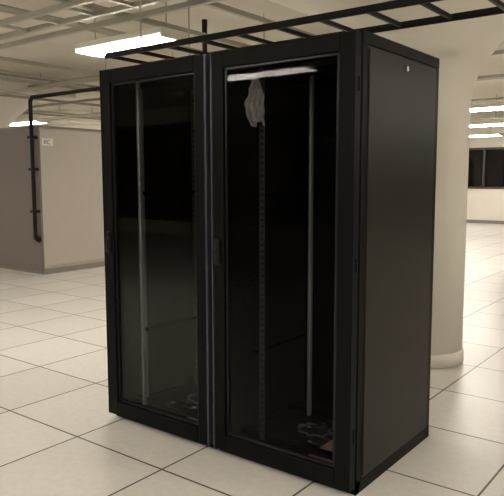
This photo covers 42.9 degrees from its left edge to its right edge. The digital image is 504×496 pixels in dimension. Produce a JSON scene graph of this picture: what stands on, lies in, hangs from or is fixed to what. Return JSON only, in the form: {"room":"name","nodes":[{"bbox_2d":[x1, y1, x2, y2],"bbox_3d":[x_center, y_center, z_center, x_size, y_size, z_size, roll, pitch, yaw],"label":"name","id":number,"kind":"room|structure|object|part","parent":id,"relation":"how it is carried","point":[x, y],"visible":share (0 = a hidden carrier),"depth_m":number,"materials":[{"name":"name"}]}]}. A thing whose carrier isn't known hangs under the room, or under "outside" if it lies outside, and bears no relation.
{"room":"server room","nodes":[
{"label":"server room","id":0,"kind":"room"},
{"bbox_2d":[42,124,100,129],"bbox_3d":[-4.815,-1.964,17.901,2.020,2.800,2.020,5,8,37],"label":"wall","id":1,"kind":"structure","parent":0,"point":[85,126],"depth_m":16.87,"materials":[{"name":"paint"}]},
{"bbox_2d":[14,109,100,126],"bbox_3d":[-4.819,-3.505,17.731,2.400,0.300,2.400,5,8,37],"label":"column","id":2,"kind":"structure","parent":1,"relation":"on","point":[22,116],"depth_m":16.52,"materials":[{"name":"paint"}]},
{"bbox_2d":[0,223,503,495],"bbox_3d":[-1.047,0.463,9.054,24.000,0.100,26.200,5,8,37],"label":"floor","id":3,"kind":"structure","parent":0,"point":[59,436],"depth_m":3.67,"materials":[{"name":"tile"}]},
{"bbox_2d":[0,125,104,274],"bbox_3d":[-2.553,-0.858,10.841,1.277,2.140,3.220,5,8,37],"label":"tall cabinet","id":4,"kind":"object","parent":3,"relation":"on","point":[69,187],"visible":0.56,"depth_m":9.56,"materials":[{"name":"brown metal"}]},
{"bbox_3d":[-2.940,-1.522,9.213,0.005,0.100,0.180,5,8,37],"label":"label plate","id":5,"kind":"part","parent":4,"relation":"part of","materials":[{"name":"white"}]},
{"bbox_3d":[-2.562,-1.911,10.717,1.275,0.020,3.200,5,8,37],"label":"trim","id":6,"kind":"part","parent":4,"relation":"part of","materials":[{"name":"brown metal"}]},
{"bbox_2d":[27,19,206,242],"bbox_3d":[-1.806,-1.278,8.120,3.360,2.631,0.132,5,8,37],"label":"pipe","id":7,"kind":"object","parent":4,"relation":"attached to","point":[31,136],"visible":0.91,"depth_m":9.03,"materials":[{"name":"black metal"}]},
{"bbox_2d":[99,54,217,448],"bbox_3d":[-0.263,-0.009,3.742,0.800,2.000,0.900,5,8,37],"label":"rack","id":8,"kind":"object","parent":3,"relation":"on","point":[156,148],"visible":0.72,"depth_m":3.76,"materials":[{"name":"black metal"}]},
{"bbox_3d":[-0.811,-0.033,3.604,0.032,0.120,0.020,5,8,37],"label":"door handle","id":9,"kind":"part","parent":8,"relation":"part of","materials":[{"name":"black"}]},
{"bbox_3d":[-0.552,-0.040,4.008,0.014,1.885,0.734,5,8,37],"label":"panel","id":10,"kind":"part","parent":8,"relation":"part of","materials":[{"name":"black glass"}]},
{"bbox_3d":[-0.243,0.942,3.880,0.727,0.020,0.764,5,8,37],"label":"plate","id":11,"kind":"part","parent":8,"relation":"part of","materials":[{"name":"black"}]},
{"bbox_2d":[210,30,439,494],"bbox_3d":[0.377,0.043,3.254,0.800,2.000,0.900,5,8,37],"label":"rack","id":12,"kind":"object","parent":3,"relation":"on","point":[324,148],"visible":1,"depth_m":3.17,"materials":[{"name":"black metal"}]},
{"bbox_3d":[-0.171,0.020,3.116,0.032,0.120,0.020,5,8,37],"label":"door handle","id":13,"kind":"part","parent":12,"relation":"part of","materials":[{"name":"black"}]},
{"bbox_3d":[0.088,0.012,3.520,0.014,1.885,0.734,5,8,37],"label":"panel","id":14,"kind":"part","parent":12,"relation":"part of","materials":[{"name":"black paint"}]},
{"bbox_3d":[0.125,0.068,2.935,0.763,1.953,0.047,5,8,37],"label":"door frame","id":15,"kind":"part","parent":12,"relation":"part of","materials":[{"name":"black paint"}]},
{"bbox_3d":[0.398,0.994,3.392,0.727,0.020,0.764,5,8,37],"label":"plate","id":16,"kind":"part","parent":12,"relation":"part of","materials":[{"name":"black"}]},
{"bbox_3d":[0.638,0.002,3.601,0.697,1.885,0.016,5,8,37],"label":"panel","id":17,"kind":"part","parent":12,"relation":"part of","materials":[{"name":"black"}]},
{"bbox_3d":[0.702,0.062,3.052,0.014,1.885,0.734,5,8,37],"label":"panel","id":18,"kind":"part","parent":12,"relation":"part of","materials":[{"name":"black paint"}]},
{"bbox_2d":[430,346,463,368],"bbox_3d":[1.328,0.802,5.015,0.624,0.100,0.624,5,8,37],"label":"baseboard","id":19,"kind":"structure","parent":3,"relation":"on","point":[452,359],"depth_m":4.73,"materials":[{"name":"paint"}]},
{"bbox_2d":[302,0,503,354],"bbox_3d":[1.324,-0.540,4.867,1.960,2.800,1.960,5,8,37],"label":"shaft","id":20,"kind":"object","parent":19,"relation":"on","point":[463,48],"visible":0.45,"depth_m":4.56,"materials":[{"name":"paint"}]},
{"bbox_2d":[269,0,318,15],"bbox_3d":[1.320,-2.080,4.697,2.400,0.300,2.400,5,8,37],"label":"column","id":21,"kind":"structure","parent":20,"relation":"on","point":[298,5],"depth_m":5.26,"materials":[{"name":"paint"}]},
{"bbox_3d":[-4.792,0.106,11.459,0.744,0.100,0.744,5,8,37],"label":"baseboard","id":22,"kind":"structure","parent":3,"relation":"on","visible":0},
{"bbox_2d":[0,91,38,127],"bbox_3d":[-4.795,-1.236,11.311,2.080,2.800,2.080,5,8,37],"label":"shaft","id":23,"kind":"object","parent":22,"relation":"on","point":[10,108],"visible":0.57,"depth_m":10.94,"materials":[{"name":"paint"}]},
{"bbox_2d":[0,71,75,102],"bbox_3d":[-4.799,-2.777,11.141,2.400,0.300,2.400,5,8,37],"label":"column","id":24,"kind":"structure","parent":23,"relation":"on","point":[5,85],"depth_m":10.71,"materials":[{"name":"paint"}]},
{"bbox_2d":[0,0,503,118],"bbox_3d":[-1.055,-2.743,8.700,24.000,0.150,26.200,5,8,37],"label":"ceiling","id":25,"kind":"structure","parent":0,"point":[59,51],"depth_m":7.91,"materials":[{"name":"paint"}]},
{"bbox_2d":[10,108,50,125],"bbox_3d":[-4.744,-2.887,13.432,1.260,0.585,0.320,5,8,37],"label":"fluorescent ceiling light","id":26,"kind":"object","parent":25,"relation":"hanging from","point":[36,120],"visible":0.6,"depth_m":13.20,"materials":[{"name":"beige plastic"}]},
{"bbox_2d":[10,121,42,125],"bbox_3d":[-4.744,-2.611,13.462,1.210,0.030,0.200,5,8,37],"label":"diffuser","id":27,"kind":"object","parent":26,"relation":"attached to","point":[34,122],"depth_m":13.35,"materials":[{"name":"white plastic"}]},
{"bbox_2d":[73,2,187,57],"bbox_3d":[-1.061,-2.021,5.513,1.120,0.585,0.320,5,8,37],"label":"fluorescent ceiling light","id":28,"kind":"object","parent":25,"relation":"hanging from","point":[97,47],"visible":0.83,"depth_m":5.39,"materials":[{"name":"beige plastic"}]},
{"bbox_2d":[81,35,173,56],"bbox_3d":[-1.060,-1.745,5.544,1.070,0.030,0.200,5,8,37],"label":"diffuser","id":29,"kind":"object","parent":28,"relation":"attached to","point":[96,51],"depth_m":5.48,"materials":[{"name":"white plastic"}]},
{"bbox_2d":[0,0,503,120],"bbox_3d":[0.450,-2.578,9.865,17.000,0.440,13.040,5,8,37],"label":"grid","id":30,"kind":"object","parent":25,"relation":"hanging from","point":[98,10],"depth_m":5.47,"materials":[{"name":"white metal"}]},
{"bbox_2d":[105,0,503,63],"bbox_3d":[2.238,-1.560,2.402,8.000,0.835,0.497,5,8,37],"label":"tray","id":31,"kind":"object","parent":25,"relation":"hanging from","point":[373,10],"visible":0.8,"depth_m":3.77,"materials":[{"name":"black metal"}]},
{"bbox_2d":[469,112,503,136],"bbox_3d":[5.896,-3.288,17.097,1.520,0.645,0.320,5,8,37],"label":"fluorescent ceiling light","id":32,"kind":"object","parent":25,"relation":"hanging from","point":[497,133],"visible":0.45,"depth_m":16.80,"materials":[{"name":"beige plastic"}]},
{"bbox_2d":[469,135,498,136],"bbox_3d":[5.896,-2.982,17.131,1.470,0.030,0.200,5,8,37],"label":"diffuser","id":33,"kind":"object","parent":32,"relation":"attached to","point":[470,135],"depth_m":16.94,"materials":[{"name":"white plastic"}]},
{"bbox_2d":[470,103,503,111],"bbox_3d":[3.623,-2.533,10.313,1.520,0.645,0.320,5,8,37],"label":"fluorescent ceiling light","id":34,"kind":"object","parent":25,"relation":"hanging from","point":[498,106],"visible":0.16,"depth_m":10.13,"materials":[{"name":"beige plastic"}]},
{"bbox_2d":[470,107,503,111],"bbox_3d":[3.624,-2.227,10.347,1.470,0.030,0.200,5,8,37],"label":"diffuser","id":35,"kind":"object","parent":34,"relation":"attached to","point":[487,108],"depth_m":10.17,"materials":[{"name":"white plastic"}]},
{"bbox_2d":[470,94,503,126],"bbox_3d":[4.718,-2.900,13.611,1.520,0.645,0.320,5,8,37],"label":"fluorescent ceiling light","id":36,"kind":"object","parent":25,"relation":"hanging from","point":[492,123],"visible":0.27,"depth_m":13.35,"materials":[{"name":"beige plastic"}]},
{"bbox_2d":[470,124,503,126],"bbox_3d":[4.719,-2.594,13.645,1.470,0.030,0.200,5,8,37],"label":"diffuser","id":37,"kind":"object","parent":36,"relation":"attached to","point":[478,125],"depth_m":13.41,"materials":[{"name":"white plastic"}]},
{"bbox_2d":[0,4,503,119],"bbox_3d":[-0.626,-2.415,7.645,18.000,0.272,19.000,5,8,37],"label":"conduit","id":38,"kind":"object","parent":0,"point":[3,8],"depth_m":9.51,"materials":[{"name":"metal"}]},
{"bbox_2d":[467,119,503,220],"bbox_3d":[6.965,-2.295,19.268,24.000,3.100,0.150,5,8,37],"label":"wall","id":39,"kind":"structure","parent":0,"point":[482,204],"depth_m":19.17,"materials":[{"name":"paint"}]},
{"bbox_2d":[467,219,503,223],"bbox_3d":[6.917,-0.796,19.366,24.000,0.100,0.020,5,8,37],"label":"baseboard","id":40,"kind":"structure","parent":39,"relation":"attached to","point":[468,220],"depth_m":19.26,"materials":[{"name":"brown"}]},
{"bbox_2d":[468,147,503,188],"bbox_3d":[6.941,-2.391,19.226,24.000,1.220,0.130,5,8,37],"label":"mullions","id":41,"kind":"object","parent":39,"relation":"attached to","point":[488,148],"visible":0.22,"depth_m":19.15,"materials":[{"name":"grey metal"}]},
{"bbox_2d":[468,149,503,186],"bbox_3d":[6.962,-2.404,19.252,24.000,1.200,0.020,5,8,37],"label":"glass","id":42,"kind":"object","parent":41,"relation":"attached to","point":[494,177],"visible":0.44,"depth_m":19.17,"materials":[{"name":"black glass"}]}
]}

